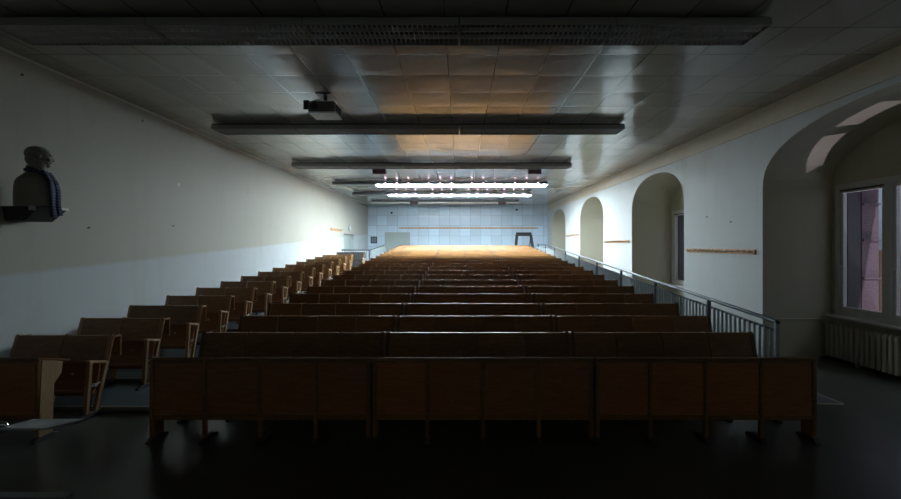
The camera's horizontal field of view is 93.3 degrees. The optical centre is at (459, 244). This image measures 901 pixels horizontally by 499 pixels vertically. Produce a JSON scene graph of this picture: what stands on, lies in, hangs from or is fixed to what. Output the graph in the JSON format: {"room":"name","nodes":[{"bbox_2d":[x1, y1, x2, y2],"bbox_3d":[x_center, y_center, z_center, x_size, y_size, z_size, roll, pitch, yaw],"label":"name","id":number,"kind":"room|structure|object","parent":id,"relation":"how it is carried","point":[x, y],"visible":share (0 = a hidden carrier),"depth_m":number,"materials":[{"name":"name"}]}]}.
{"room":"lecture hall","nodes":[
{"label":"lecture hall","id":0,"kind":"room"},
{"bbox_2d":[0,49,367,362],"bbox_3d":[-5.550,-0.120,10.950,0.300,4.620,28.300,0,0,0],"label":"wall","id":1,"kind":"structure","parent":0,"point":[234,214],"depth_m":6.84,"materials":[{"name":"paint"}]},
{"bbox_2d":[1,206,69,221],"bbox_3d":[-5.172,-0.376,5.197,0.456,0.172,0.407,0,0,0],"label":"wall bracket","id":2,"kind":"object","parent":1,"relation":"attached to","point":[11,213],"visible":0.94,"depth_m":5.04,"materials":[{"name":"stone"}]},
{"bbox_2d":[12,146,54,206],"bbox_3d":[-5.100,-0.827,5.130,0.370,0.734,0.418,0,0,-19],"label":"bust","id":3,"kind":"object","parent":2,"relation":"on","point":[29,189],"visible":0.81,"depth_m":5.00,"materials":[{"name":"grey stone"}]},
{"bbox_2d":[23,165,62,217],"bbox_3d":[-5.043,-0.643,5.138,0.365,0.630,0.224,0,0,-9],"label":"scarf","id":4,"kind":"object","parent":3,"relation":"hanging from","point":[55,208],"visible":0.94,"depth_m":5.11,"materials":[{"name":"blue fabric"}]},
{"bbox_2d":[1,206,69,209],"bbox_3d":[-5.175,-0.450,5.200,0.450,0.020,0.400,0,0,0],"label":"shelf","id":5,"kind":"object","parent":2,"relation":"attached to","point":[3,207],"depth_m":5.01,"materials":[{"name":"stone"}]},
{"bbox_2d":[0,46,367,205],"bbox_3d":[-5.394,-2.313,10.950,0.023,0.026,27.900,0,0,0],"label":"trim","id":6,"kind":"structure","parent":1,"relation":"attached to","point":[1,48],"depth_m":6.89,"materials":[{"name":"grey paint"}]},
{"bbox_2d":[54,279,331,409],"bbox_3d":[-0.810,1.349,12.908,9.180,1.037,16.192,0,0,0],"label":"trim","id":7,"kind":"structure","parent":1,"relation":"attached to","point":[198,342],"depth_m":4.81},
{"bbox_2d":[344,234,349,251],"bbox_3d":[-5.579,0.480,20.700,0.121,1.980,1.860,0,0,0],"label":"door","id":8,"kind":"structure","parent":1,"relation":"in","point":[346,237],"depth_m":21.02,"materials":[{"name":"grey paint"}]},
{"bbox_2d":[54,278,332,411],"bbox_3d":[-0.910,1.462,14.862,9.380,1.256,20.076,0,0,0],"label":"steps","id":9,"kind":"structure","parent":0,"point":[121,393],"depth_m":5.29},
{"bbox_2d":[67,317,169,390],"bbox_3d":[-4.605,1.413,5.643,1.146,0.849,0.598,0,0,0],"label":"bench","id":10,"kind":"object","parent":9,"relation":"on","point":[135,354],"visible":0.57,"depth_m":5.74,"materials":[{"name":"brown wood"}]},
{"bbox_2d":[109,305,206,364],"bbox_3d":[-4.605,1.360,6.493,1.146,0.849,0.598,0,0,0],"label":"bench","id":11,"kind":"object","parent":9,"relation":"on","point":[183,318],"visible":0.51,"depth_m":6.59,"materials":[{"name":"brown wood"}]},
{"bbox_2d":[154,295,234,347],"bbox_3d":[-4.605,1.307,7.343,1.146,0.849,0.598,0,0,0],"label":"bench","id":12,"kind":"object","parent":9,"relation":"on","point":[217,306],"visible":0.51,"depth_m":7.45,"materials":[{"name":"brown wood"}]},
{"bbox_2d":[195,287,256,320],"bbox_3d":[-4.605,1.254,8.193,1.146,0.849,0.598,0,0,0],"label":"bench","id":13,"kind":"object","parent":9,"relation":"on","point":[244,297],"visible":0.42,"depth_m":8.31,"materials":[{"name":"brown wood"}]},
{"bbox_2d":[220,281,275,323],"bbox_3d":[-4.605,1.202,9.043,1.146,0.849,0.598,0,0,0],"label":"bench","id":14,"kind":"object","parent":9,"relation":"on","point":[265,289],"visible":0.46,"depth_m":9.16,"materials":[{"name":"brown wood"}]},
{"bbox_2d":[240,276,290,313],"bbox_3d":[-4.605,1.149,9.893,1.146,0.849,0.598,0,0,0],"label":"bench","id":15,"kind":"object","parent":9,"relation":"on","point":[282,282],"visible":0.45,"depth_m":10.01,"materials":[{"name":"brown wood"}]},
{"bbox_2d":[258,271,303,296],"bbox_3d":[-4.605,1.096,10.743,1.146,0.849,0.598,0,0,0],"label":"bench","id":16,"kind":"object","parent":9,"relation":"on","point":[297,278],"visible":0.38,"depth_m":10.86,"materials":[{"name":"brown wood"}]},
{"bbox_2d":[272,267,314,299],"bbox_3d":[-4.605,1.043,11.593,1.146,0.849,0.598,0,0,0],"label":"bench","id":17,"kind":"object","parent":9,"relation":"on","point":[309,273],"visible":0.38,"depth_m":11.72,"materials":[{"name":"brown wood"}]},
{"bbox_2d":[285,264,324,293],"bbox_3d":[-4.605,0.990,12.443,1.146,0.849,0.598,0,0,0],"label":"bench","id":18,"kind":"object","parent":9,"relation":"on","point":[319,268],"visible":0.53,"depth_m":12.57,"materials":[{"name":"brown wood"}]},
{"bbox_2d":[296,261,332,279],"bbox_3d":[-4.605,0.938,13.293,1.146,0.849,0.598,0,0,0],"label":"bench","id":19,"kind":"object","parent":9,"relation":"on","point":[328,265],"visible":0.38,"depth_m":13.40,"materials":[{"name":"brown wood"}]},
{"bbox_2d":[238,315,396,356],"bbox_3d":[-1.938,1.396,5.643,2.139,0.883,0.598,0,0,0],"label":"bench","id":20,"kind":"object","parent":9,"relation":"on","point":[279,323],"visible":0.3,"depth_m":5.77,"materials":[{"name":"brown wood"}]},
{"bbox_2d":[306,259,340,277],"bbox_3d":[-4.605,0.885,14.143,1.146,0.849,0.598,0,0,0],"label":"bench","id":21,"kind":"object","parent":9,"relation":"on","point":[336,262],"visible":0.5,"depth_m":14.28,"materials":[{"name":"brown wood"}]},
{"bbox_2d":[315,256,347,274],"bbox_3d":[-4.605,0.832,14.993,1.146,0.849,0.598,0,0,0],"label":"bench","id":22,"kind":"object","parent":9,"relation":"on","point":[344,260],"visible":0.31,"depth_m":15.12,"materials":[{"name":"brown wood"}]},
{"bbox_2d":[266,302,404,315],"bbox_3d":[-1.938,1.343,6.493,2.139,0.883,0.598,0,0,0],"label":"bench","id":23,"kind":"object","parent":9,"relation":"on","point":[273,309],"visible":0.27,"depth_m":6.62,"materials":[{"name":"brown wood"}]},
{"bbox_2d":[322,254,352,269],"bbox_3d":[-4.605,0.779,15.843,1.146,0.849,0.598,0,0,0],"label":"bench","id":24,"kind":"object","parent":9,"relation":"on","point":[350,257],"visible":0.29,"depth_m":15.97,"materials":[{"name":"brown wood"}]},
{"bbox_2d":[289,293,410,302],"bbox_3d":[-1.938,1.290,7.343,2.139,0.883,0.598,0,0,0],"label":"bench","id":25,"kind":"object","parent":9,"relation":"on","point":[293,298],"visible":0.27,"depth_m":7.48,"materials":[{"name":"brown wood"}]},
{"bbox_2d":[336,252,365,266],"bbox_3d":[-4.355,0.710,16.793,1.146,0.883,0.598,0,0,0],"label":"bench","id":26,"kind":"object","parent":9,"relation":"on","point":[358,257],"visible":0.51,"depth_m":16.90,"materials":[{"name":"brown wood"}]},
{"bbox_2d":[306,285,415,293],"bbox_3d":[-1.938,1.238,8.193,2.139,0.883,0.598,0,0,0],"label":"bench","id":27,"kind":"object","parent":9,"relation":"on","point":[334,289],"visible":0.27,"depth_m":8.33,"materials":[{"name":"brown wood"}]},
{"bbox_2d":[341,244,385,262],"bbox_3d":[-4.737,0.718,21.373,1.326,1.505,4.098,0,0,0],"label":"railing","id":28,"kind":"object","parent":9,"relation":"on","point":[377,251],"visible":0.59,"depth_m":20.10,"materials":[{"name":"grey metal"}]},
{"bbox_2d":[321,279,419,285],"bbox_3d":[-1.938,1.185,9.043,2.139,0.883,0.598,0,0,0],"label":"bench","id":29,"kind":"object","parent":9,"relation":"on","point":[345,282],"visible":0.23,"depth_m":9.18,"materials":[{"name":"brown wood"}]},
{"bbox_2d":[332,274,422,279],"bbox_3d":[-1.938,1.132,9.893,2.139,0.883,0.598,0,0,0],"label":"bench","id":30,"kind":"object","parent":9,"relation":"on","point":[335,277],"visible":0.27,"depth_m":10.03,"materials":[{"name":"brown wood"}]},
{"bbox_2d":[342,270,425,274],"bbox_3d":[-1.938,1.079,10.743,2.139,0.883,0.598,0,0,0],"label":"bench","id":31,"kind":"object","parent":9,"relation":"on","point":[345,272],"visible":0.2,"depth_m":10.88,"materials":[{"name":"brown wood"}]},
{"bbox_2d":[351,266,428,269],"bbox_3d":[-1.938,1.026,11.593,2.139,0.883,0.598,0,0,0],"label":"bench","id":32,"kind":"object","parent":9,"relation":"on","point":[352,267],"visible":0.23,"depth_m":11.73,"materials":[{"name":"brown wood"}]},
{"bbox_2d":[358,263,430,266],"bbox_3d":[-1.938,0.974,12.443,2.139,0.883,0.598,0,0,0],"label":"bench","id":33,"kind":"object","parent":9,"relation":"on","point":[360,264],"visible":0.2,"depth_m":12.59,"materials":[{"name":"brown wood"}]},
{"bbox_2d":[365,260,432,262],"bbox_3d":[-1.938,0.921,13.293,2.139,0.883,0.598,0,0,0],"label":"bench","id":34,"kind":"object","parent":9,"relation":"on","point":[366,261],"visible":0.17,"depth_m":13.44,"materials":[{"name":"brown wood"}]},
{"bbox_2d":[371,258,433,261],"bbox_3d":[-1.938,0.868,14.143,2.139,0.883,0.598,0,0,0],"label":"bench","id":35,"kind":"object","parent":9,"relation":"on","point":[372,259],"visible":0.25,"depth_m":14.29,"materials":[{"name":"brown wood"}]},
{"bbox_2d":[376,255,435,257],"bbox_3d":[-1.938,0.815,14.993,2.139,0.883,0.598,0,0,0],"label":"bench","id":36,"kind":"object","parent":9,"relation":"on","point":[390,256],"visible":0.16,"depth_m":15.14,"materials":[{"name":"brown wood"}]},
{"bbox_2d":[380,254,436,255],"bbox_3d":[-1.938,0.762,15.843,2.139,0.883,0.598,0,0,0],"label":"bench","id":37,"kind":"object","parent":9,"relation":"on","point":[380,254],"visible":0.17,"depth_m":15.99,"materials":[{"name":"brown wood"}]},
{"bbox_2d":[384,252,437,253],"bbox_3d":[-1.938,0.710,16.693,2.139,0.883,0.598,0,0,0],"label":"bench","id":38,"kind":"object","parent":9,"relation":"on","point":[384,252],"visible":0.21,"depth_m":16.84,"materials":[{"name":"brown wood"}]},
{"bbox_2d":[388,250,438,251],"bbox_3d":[-1.938,0.657,17.543,2.139,0.883,0.598,0,0,0],"label":"bench","id":39,"kind":"object","parent":9,"relation":"on","point":[388,250],"visible":0.26,"depth_m":17.70,"materials":[{"name":"brown wood"}]},
{"bbox_2d":[442,246,486,247],"bbox_3d":[0.205,0.498,20.093,2.139,0.883,0.598,0,0,0],"label":"bench","id":40,"kind":"object","parent":9,"relation":"on","point":[442,246],"visible":0.15,"depth_m":20.26,"materials":[{"name":"brown wood"}]},
{"bbox_2d":[438,252,491,253],"bbox_3d":[0.205,0.710,16.693,2.139,0.883,0.598,0,0,0],"label":"bench","id":41,"kind":"object","parent":9,"relation":"on","point":[438,252],"visible":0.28,"depth_m":16.84,"materials":[{"name":"brown wood"}]},
{"bbox_2d":[439,250,490,251],"bbox_3d":[0.205,0.657,17.543,2.139,0.883,0.598,0,0,0],"label":"bench","id":42,"kind":"object","parent":9,"relation":"on","point":[439,250],"visible":0.23,"depth_m":17.69,"materials":[{"name":"brown wood"}]},
{"bbox_2d":[437,254,493,255],"bbox_3d":[0.205,0.762,15.843,2.139,0.883,0.598,0,0,0],"label":"bench","id":43,"kind":"object","parent":9,"relation":"on","point":[437,254],"visible":0.18,"depth_m":15.99,"materials":[{"name":"brown wood"}]},
{"bbox_2d":[434,258,497,260],"bbox_3d":[0.205,0.868,14.143,2.139,0.883,0.598,0,0,0],"label":"bench","id":44,"kind":"object","parent":9,"relation":"on","point":[435,259],"visible":0.25,"depth_m":14.29,"materials":[{"name":"brown wood"}]},
{"bbox_2d":[436,255,495,257],"bbox_3d":[0.205,0.815,14.993,2.139,0.883,0.598,0,0,0],"label":"bench","id":45,"kind":"object","parent":9,"relation":"on","point":[450,256],"visible":0.17,"depth_m":15.14,"materials":[{"name":"brown wood"}]},
{"bbox_2d":[433,260,499,262],"bbox_3d":[0.205,0.921,13.293,2.139,0.883,0.598,0,0,0],"label":"bench","id":46,"kind":"object","parent":9,"relation":"on","point":[449,261],"visible":0.23,"depth_m":13.44,"materials":[{"name":"brown wood"}]},
{"bbox_2d":[431,263,502,266],"bbox_3d":[0.205,0.974,12.443,2.139,0.883,0.598,0,0,0],"label":"bench","id":47,"kind":"object","parent":9,"relation":"on","point":[432,264],"visible":0.29,"depth_m":12.59,"materials":[{"name":"brown wood"}]},
{"bbox_2d":[429,266,505,269],"bbox_3d":[0.205,1.026,11.593,2.139,0.883,0.598,0,0,0],"label":"bench","id":48,"kind":"object","parent":9,"relation":"on","point":[430,267],"visible":0.26,"depth_m":11.73,"materials":[{"name":"brown wood"}]},
{"bbox_2d":[426,270,509,274],"bbox_3d":[0.205,1.079,10.743,2.139,0.883,0.598,0,0,0],"label":"bench","id":49,"kind":"object","parent":9,"relation":"on","point":[428,272],"visible":0.24,"depth_m":10.88,"materials":[{"name":"brown wood"}]},
{"bbox_2d":[423,274,513,279],"bbox_3d":[0.205,1.132,9.893,2.139,0.883,0.598,0,0,0],"label":"bench","id":50,"kind":"object","parent":9,"relation":"on","point":[425,277],"visible":0.23,"depth_m":10.03,"materials":[{"name":"brown wood"}]},
{"bbox_2d":[420,279,518,285],"bbox_3d":[0.205,1.185,9.043,2.139,0.883,0.598,0,0,0],"label":"bench","id":51,"kind":"object","parent":9,"relation":"on","point":[444,282],"visible":0.25,"depth_m":9.18,"materials":[{"name":"brown wood"}]},
{"bbox_2d":[416,285,524,293],"bbox_3d":[0.205,1.238,8.193,2.139,0.883,0.598,0,0,0],"label":"bench","id":52,"kind":"object","parent":9,"relation":"on","point":[443,289],"visible":0.25,"depth_m":8.33,"materials":[{"name":"brown wood"}]},
{"bbox_2d":[411,293,532,302],"bbox_3d":[0.205,1.290,7.343,2.139,0.883,0.598,0,0,0],"label":"bench","id":53,"kind":"object","parent":9,"relation":"on","point":[415,298],"visible":0.28,"depth_m":7.48,"materials":[{"name":"brown wood"}]},
{"bbox_2d":[404,302,541,315],"bbox_3d":[0.205,1.343,6.493,2.139,0.883,0.598,0,0,0],"label":"bench","id":54,"kind":"object","parent":9,"relation":"on","point":[411,309],"visible":0.31,"depth_m":6.62,"materials":[{"name":"brown wood"}]},
{"bbox_2d":[396,315,553,331],"bbox_3d":[0.205,1.396,5.643,2.139,0.883,0.598,0,0,0],"label":"bench","id":55,"kind":"object","parent":9,"relation":"on","point":[435,323],"visible":0.35,"depth_m":5.77,"materials":[{"name":"brown wood"}]},
{"bbox_2d":[491,250,541,251],"bbox_3d":[2.348,0.657,17.543,2.139,0.883,0.598,0,0,0],"label":"bench","id":56,"kind":"object","parent":9,"relation":"on","point":[491,250],"visible":0.23,"depth_m":17.69,"materials":[{"name":"brown wood"}]},
{"bbox_2d":[492,252,545,253],"bbox_3d":[2.348,0.710,16.693,2.139,0.883,0.598,0,0,0],"label":"bench","id":57,"kind":"object","parent":9,"relation":"on","point":[492,252],"visible":0.2,"depth_m":16.84,"materials":[{"name":"brown wood"}]},
{"bbox_2d":[494,254,550,255],"bbox_3d":[2.348,0.762,15.843,2.139,0.883,0.598,0,0,0],"label":"bench","id":58,"kind":"object","parent":9,"relation":"on","point":[494,254],"visible":0.19,"depth_m":15.99,"materials":[{"name":"brown wood"}]},
{"bbox_2d":[515,232,533,247],"bbox_3d":[3.445,0.086,22.811,1.232,1.520,0.722,0,0,0],"label":"stand","id":59,"kind":"object","parent":9,"relation":"on","point":[529,234],"visible":0.51,"depth_m":22.58,"materials":[{"name":"black paint"}]},
{"bbox_2d":[496,255,555,257],"bbox_3d":[2.348,0.815,14.993,2.139,0.883,0.598,0,0,0],"label":"bench","id":60,"kind":"object","parent":9,"relation":"on","point":[510,256],"visible":0.2,"depth_m":15.14,"materials":[{"name":"brown wood"}]},
{"bbox_2d":[498,258,561,260],"bbox_3d":[2.348,0.868,14.143,2.139,0.883,0.598,0,0,0],"label":"bench","id":61,"kind":"object","parent":9,"relation":"on","point":[500,259],"visible":0.23,"depth_m":14.29,"materials":[{"name":"brown wood"}]},
{"bbox_2d":[500,260,567,262],"bbox_3d":[2.348,0.921,13.293,2.139,0.883,0.598,0,0,0],"label":"bench","id":62,"kind":"object","parent":9,"relation":"on","point":[501,261],"visible":0.12,"depth_m":13.44,"materials":[{"name":"brown wood"}]},
{"bbox_2d":[503,263,574,266],"bbox_3d":[2.348,0.974,12.443,2.139,0.883,0.598,0,0,0],"label":"bench","id":63,"kind":"object","parent":9,"relation":"on","point":[504,264],"visible":0.23,"depth_m":12.59,"materials":[{"name":"brown wood"}]},
{"bbox_2d":[506,266,583,269],"bbox_3d":[2.348,1.026,11.593,2.139,0.883,0.598,0,0,0],"label":"bench","id":64,"kind":"object","parent":9,"relation":"on","point":[507,267],"visible":0.23,"depth_m":11.73,"materials":[{"name":"brown wood"}]},
{"bbox_2d":[510,270,593,274],"bbox_3d":[2.348,1.079,10.743,2.139,0.883,0.598,0,0,0],"label":"bench","id":65,"kind":"object","parent":9,"relation":"on","point":[517,272],"visible":0.22,"depth_m":10.88,"materials":[{"name":"brown wood"}]},
{"bbox_2d":[514,274,604,279],"bbox_3d":[2.348,1.132,9.893,2.139,0.883,0.598,0,0,0],"label":"bench","id":66,"kind":"object","parent":9,"relation":"on","point":[581,276],"visible":0.26,"depth_m":10.03,"materials":[{"name":"brown wood"}]},
{"bbox_2d":[519,279,617,285],"bbox_3d":[2.348,1.185,9.043,2.139,0.883,0.598,0,0,0],"label":"bench","id":67,"kind":"object","parent":9,"relation":"on","point":[542,282],"visible":0.19,"depth_m":9.18,"materials":[{"name":"brown wood"}]},
{"bbox_2d":[525,285,634,293],"bbox_3d":[2.348,1.238,8.193,2.139,0.883,0.598,0,0,0],"label":"bench","id":68,"kind":"object","parent":9,"relation":"on","point":[551,289],"visible":0.24,"depth_m":8.33,"materials":[{"name":"brown wood"}]},
{"bbox_2d":[532,293,654,302],"bbox_3d":[2.348,1.290,7.343,2.139,0.883,0.598,0,0,0],"label":"bench","id":69,"kind":"object","parent":9,"relation":"on","point":[536,298],"visible":0.24,"depth_m":7.48,"materials":[{"name":"brown wood"}]},
{"bbox_2d":[541,302,679,315],"bbox_3d":[2.348,1.343,6.493,2.139,0.883,0.598,0,0,0],"label":"bench","id":70,"kind":"object","parent":9,"relation":"on","point":[560,309],"visible":0.36,"depth_m":6.62,"materials":[{"name":"brown wood"}]},
{"bbox_2d":[553,315,712,331],"bbox_3d":[2.348,1.396,5.643,2.139,0.883,0.598,0,0,0],"label":"bench","id":71,"kind":"object","parent":9,"relation":"on","point":[669,323],"visible":0.31,"depth_m":5.77,"materials":[{"name":"brown wood"}]},
{"bbox_2d":[537,244,780,356],"bbox_3d":[3.660,0.893,12.525,0.048,1.888,15.299,0,0,0],"label":"railing","id":72,"kind":"object","parent":9,"relation":"on","point":[642,287],"visible":0.4,"depth_m":6.83,"materials":[{"name":"grey metal"}]},
{"bbox_2d":[0,0,900,204],"bbox_3d":[0.750,-2.430,10.950,12.900,0.200,28.300,0,0,0],"label":"ceiling","id":73,"kind":"structure","parent":0,"point":[665,98],"depth_m":6.02,"materials":[{"name":"white paint"}]},
{"bbox_2d":[303,92,341,119],"bbox_3d":[-2.132,-2.163,6.571,0.496,0.334,0.438,0,0,0],"label":"projector","id":74,"kind":"object","parent":73,"relation":"hanging from","point":[320,110],"visible":1,"depth_m":6.45,"materials":[{"name":"grey plastic"}]},
{"bbox_2d":[0,17,771,45],"bbox_3d":[-0.790,-2.257,4.440,7.800,0.145,0.440,0,0,0],"label":"ceiling light","id":75,"kind":"object","parent":73,"relation":"hanging from","point":[35,31],"visible":1,"depth_m":4.36,"materials":[{"name":"black paint"}]},
{"bbox_2d":[211,124,624,134],"bbox_3d":[-0.790,-2.257,8.210,7.800,0.145,0.440,0,0,0],"label":"ceiling light","id":76,"kind":"object","parent":73,"relation":"hanging from","point":[225,129],"visible":1,"depth_m":8.04,"materials":[{"name":"black paint"}]},
{"bbox_2d":[291,163,571,168],"bbox_3d":[-0.790,-2.257,12.010,7.800,0.145,0.440,0,0,0],"label":"ceiling light","id":77,"kind":"object","parent":73,"relation":"hanging from","point":[295,165],"visible":1,"depth_m":11.79,"materials":[{"name":"black paint"}]},
{"bbox_2d":[332,181,547,186],"bbox_3d":[-0.720,-2.246,15.557,7.800,0.169,0.446,0,0,0],"label":"ceiling light","id":78,"kind":"object","parent":73,"relation":"hanging from","point":[379,184],"visible":1,"depth_m":15.39,"materials":[{"name":"black paint"}]},
{"bbox_2d":[376,184,418,186],"bbox_3d":[-2.280,-2.188,15.560,1.520,0.054,0.416,0,0,0],"label":"diffuser","id":79,"kind":"object","parent":78,"relation":"attached to","point":[379,185],"depth_m":15.55,"materials":[{"name":"white plastic"}]},
{"bbox_2d":[419,184,460,186],"bbox_3d":[-0.720,-2.188,15.560,1.520,0.054,0.416,0,0,0],"label":"diffuser","id":80,"kind":"object","parent":78,"relation":"attached to","point":[421,185],"depth_m":15.55,"materials":[{"name":"white plastic"}]},
{"bbox_2d":[462,184,503,186],"bbox_3d":[0.840,-2.188,15.560,1.520,0.054,0.416,0,0,0],"label":"diffuser","id":81,"kind":"object","parent":78,"relation":"attached to","point":[463,185],"depth_m":15.55,"materials":[{"name":"white plastic"}]},
{"bbox_2d":[504,184,546,186],"bbox_3d":[2.400,-2.188,15.560,1.520,0.054,0.416,0,0,0],"label":"diffuser","id":82,"kind":"object","parent":78,"relation":"attached to","point":[505,185],"depth_m":15.55,"materials":[{"name":"white plastic"}]},
{"bbox_2d":[352,192,530,195],"bbox_3d":[-0.790,-2.246,18.677,7.800,0.169,0.446,0,0,0],"label":"ceiling light","id":83,"kind":"object","parent":73,"relation":"hanging from","point":[353,193],"visible":1,"depth_m":18.46,"materials":[{"name":"black paint"}]},
{"bbox_2d":[371,201,518,203],"bbox_3d":[-0.790,-2.257,22.480,7.800,0.145,0.440,0,0,0],"label":"ceiling light","id":84,"kind":"object","parent":73,"relation":"hanging from","point":[372,202],"visible":0.89,"depth_m":22.31,"materials":[{"name":"black paint"}]},
{"bbox_2d":[0,299,900,498],"bbox_3d":[0.300,1.515,10.850,12.000,1.150,28.100,0,0,0],"label":"floor","id":85,"kind":"structure","parent":0,"point":[105,455],"depth_m":3.74,"materials":[{"name":"black"}]},
{"bbox_2d":[0,357,69,444],"bbox_3d":[-4.695,1.481,4.204,1.346,0.818,0.379,0,0,0],"label":"desk","id":86,"kind":"object","parent":85,"relation":"on","point":[26,383],"visible":0.96,"depth_m":4.07,"materials":[{"name":"brown wood"}]},
{"bbox_2d":[0,492,73,498],"bbox_3d":[-3.345,1.884,3.200,0.810,0.012,0.070,0,0,0],"label":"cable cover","id":87,"kind":"object","parent":85,"relation":"on","point":[3,495],"visible":1,"depth_m":3.19,"materials":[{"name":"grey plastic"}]},
{"bbox_2d":[0,419,83,432],"bbox_3d":[-3.477,1.636,3.415,0.749,0.495,0.215,0,0,-6],"label":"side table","id":88,"kind":"object","parent":85,"relation":"on","point":[33,424],"visible":1,"depth_m":3.40,"materials":[{"name":"grey laminate"}]},
{"bbox_2d":[9,334,121,423],"bbox_3d":[-4.605,1.466,4.793,1.146,0.849,0.598,0,0,0],"label":"bench","id":89,"kind":"object","parent":85,"relation":"on","point":[75,379],"visible":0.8,"depth_m":4.88,"materials":[{"name":"brown wood"}]},
{"bbox_2d":[145,357,372,444],"bbox_3d":[-1.913,1.481,4.204,2.125,0.818,0.379,0,0,0],"label":"desk","id":90,"kind":"object","parent":85,"relation":"on","point":[204,389],"visible":0.94,"depth_m":4.07,"materials":[{"name":"brown wood"}]},
{"bbox_2d":[177,331,385,423],"bbox_3d":[-1.938,1.449,4.793,2.139,0.883,0.598,0,0,0],"label":"bench","id":91,"kind":"object","parent":85,"relation":"on","point":[249,343],"visible":0.44,"depth_m":4.91,"materials":[{"name":"brown wood"}]},
{"bbox_2d":[380,331,579,423],"bbox_3d":[0.205,1.449,4.793,2.139,0.883,0.598,0,0,0],"label":"bench","id":92,"kind":"object","parent":85,"relation":"on","point":[397,344],"visible":0.41,"depth_m":4.91,"materials":[{"name":"brown wood"}]},
{"bbox_2d":[371,357,595,444],"bbox_3d":[0.220,1.481,4.204,2.125,0.818,0.379,0,0,0],"label":"desk","id":93,"kind":"object","parent":85,"relation":"on","point":[538,389],"visible":1,"depth_m":4.07,"materials":[{"name":"brown wood"}]},
{"bbox_2d":[569,331,781,423],"bbox_3d":[2.348,1.449,4.793,2.139,0.883,0.598,0,0,0],"label":"bench","id":94,"kind":"object","parent":85,"relation":"on","point":[614,343],"visible":0.43,"depth_m":4.91,"materials":[{"name":"brown wood"}]},
{"bbox_2d":[593,357,820,444],"bbox_3d":[2.353,1.481,4.204,2.125,0.818,0.379,0,0,0],"label":"desk","id":95,"kind":"object","parent":85,"relation":"on","point":[649,389],"visible":0.88,"depth_m":4.07,"materials":[{"name":"brown wood"}]},
{"bbox_2d":[817,393,843,404],"bbox_3d":[4.170,1.883,5.460,0.740,0.014,0.880,0,0,0],"label":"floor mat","id":96,"kind":"object","parent":85,"relation":"on","point":[821,399],"visible":0.17,"depth_m":5.11,"materials":[{"name":"grey"}]},
{"bbox_2d":[823,321,900,375],"bbox_3d":[6.160,1.584,5.382,0.140,0.612,3.641,0,0,0],"label":"radiator","id":97,"kind":"object","parent":85,"relation":"on","point":[881,351],"visible":1,"depth_m":6.43,"materials":[{"name":"beige metal"}]},
{"bbox_2d":[368,205,547,260],"bbox_3d":[0.750,-0.120,25.025,12.900,4.620,0.250,0,0,0],"label":"wall","id":98,"kind":"structure","parent":0,"point":[381,220],"depth_m":24.90,"materials":[{"name":"tile"}]},
{"bbox_2d":[385,232,409,251],"bbox_3d":[-3.662,0.045,24.854,1.466,1.570,0.111,0,0,0],"label":"door","id":99,"kind":"structure","parent":98,"relation":"in","point":[392,239],"depth_m":24.86,"materials":[{"name":"grey paint"}]},
{"bbox_2d":[399,227,537,228],"bbox_3d":[0.498,-0.996,24.850,8.144,0.077,0.101,0,0,0],"label":"coat rack","id":100,"kind":"object","parent":98,"relation":"attached to","point":[399,227],"visible":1,"depth_m":24.87,"materials":[{"name":"brown wood"}]},
{"bbox_2d":[548,45,900,376],"bbox_3d":[5.795,-0.120,10.950,1.330,4.620,28.300,0,0,0],"label":"wall","id":101,"kind":"structure","parent":0,"point":[775,183],"depth_m":7.21,"materials":[{"name":"paint"}]},
{"bbox_2d":[670,209,683,287],"bbox_3d":[6.270,0.098,11.205,0.260,2.195,2.870,0,0,0],"label":"window","id":102,"kind":"structure","parent":101,"relation":"in","point":[678,283],"depth_m":12.44,"materials":[{"name":"grey paint"}]},
{"bbox_2d":[685,248,755,254],"bbox_3d":[5.082,0.120,8.470,0.101,0.090,2.220,0,0,0],"label":"coat rack","id":103,"kind":"object","parent":101,"relation":"attached to","point":[693,250],"visible":1,"depth_m":8.21,"materials":[{"name":"brown wood"}]},
{"bbox_2d":[548,73,900,210],"bbox_3d":[5.118,-1.990,10.950,0.022,0.022,27.900,0,0,0],"label":"trim","id":104,"kind":"structure","parent":101,"relation":"attached to","point":[899,73],"depth_m":6.83,"materials":[{"name":"beige paint"}]},
{"bbox_2d":[678,191,860,308],"bbox_3d":[6.570,-0.120,10.950,0.220,4.620,28.300,0,0,0],"label":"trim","id":105,"kind":"structure","parent":101,"relation":"attached to","point":[854,198],"depth_m":7.08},
{"bbox_2d":[774,318,823,319],"bbox_3d":[5.655,1.250,7.185,0.970,0.026,0.026,0,0,0],"label":"pipe","id":106,"kind":"object","parent":101,"relation":"attached to","point":[774,318],"visible":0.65,"depth_m":7.17,"materials":[{"name":"grey metal"}]},
{"bbox_2d":[825,175,900,330],"bbox_3d":[6.270,0.098,4.905,0.260,2.195,4.520,0,0,0],"label":"window","id":107,"kind":"structure","parent":101,"relation":"in","point":[890,316],"depth_m":6.30,"materials":[{"name":"grey paint"}]},
{"bbox_2d":[861,189,880,311],"bbox_3d":[6.827,-0.120,10.950,0.295,4.620,28.300,0,0,0],"label":"wall","id":108,"kind":"structure","parent":0,"point":[870,203],"depth_m":7.06,"materials":[{"name":"stone"}]},
{"bbox_3d":[13.500,3.490,16.000,5.000,0.200,56.000,0,0,0],"label":"ground","id":109,"kind":"structure","parent":0,"visible":0},
{"bbox_2d":[879,250,881,311],"bbox_3d":[12.620,1.771,16.485,0.040,3.237,50.970,0,0,0],"label":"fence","id":110,"kind":"object","parent":109,"relation":"on","point":[880,251],"visible":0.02,"depth_m":12.76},
{"label":"outside","id":111,"kind":"structure","parent":0,"visible":0},
{"bbox_2d":[879,189,881,249],"bbox_3d":[13.850,-3.410,16.000,0.700,7.400,52.000,0,0,0],"label":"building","id":112,"kind":"structure","parent":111,"point":[880,190],"depth_m":13.64,"materials":[{"name":"grey"}]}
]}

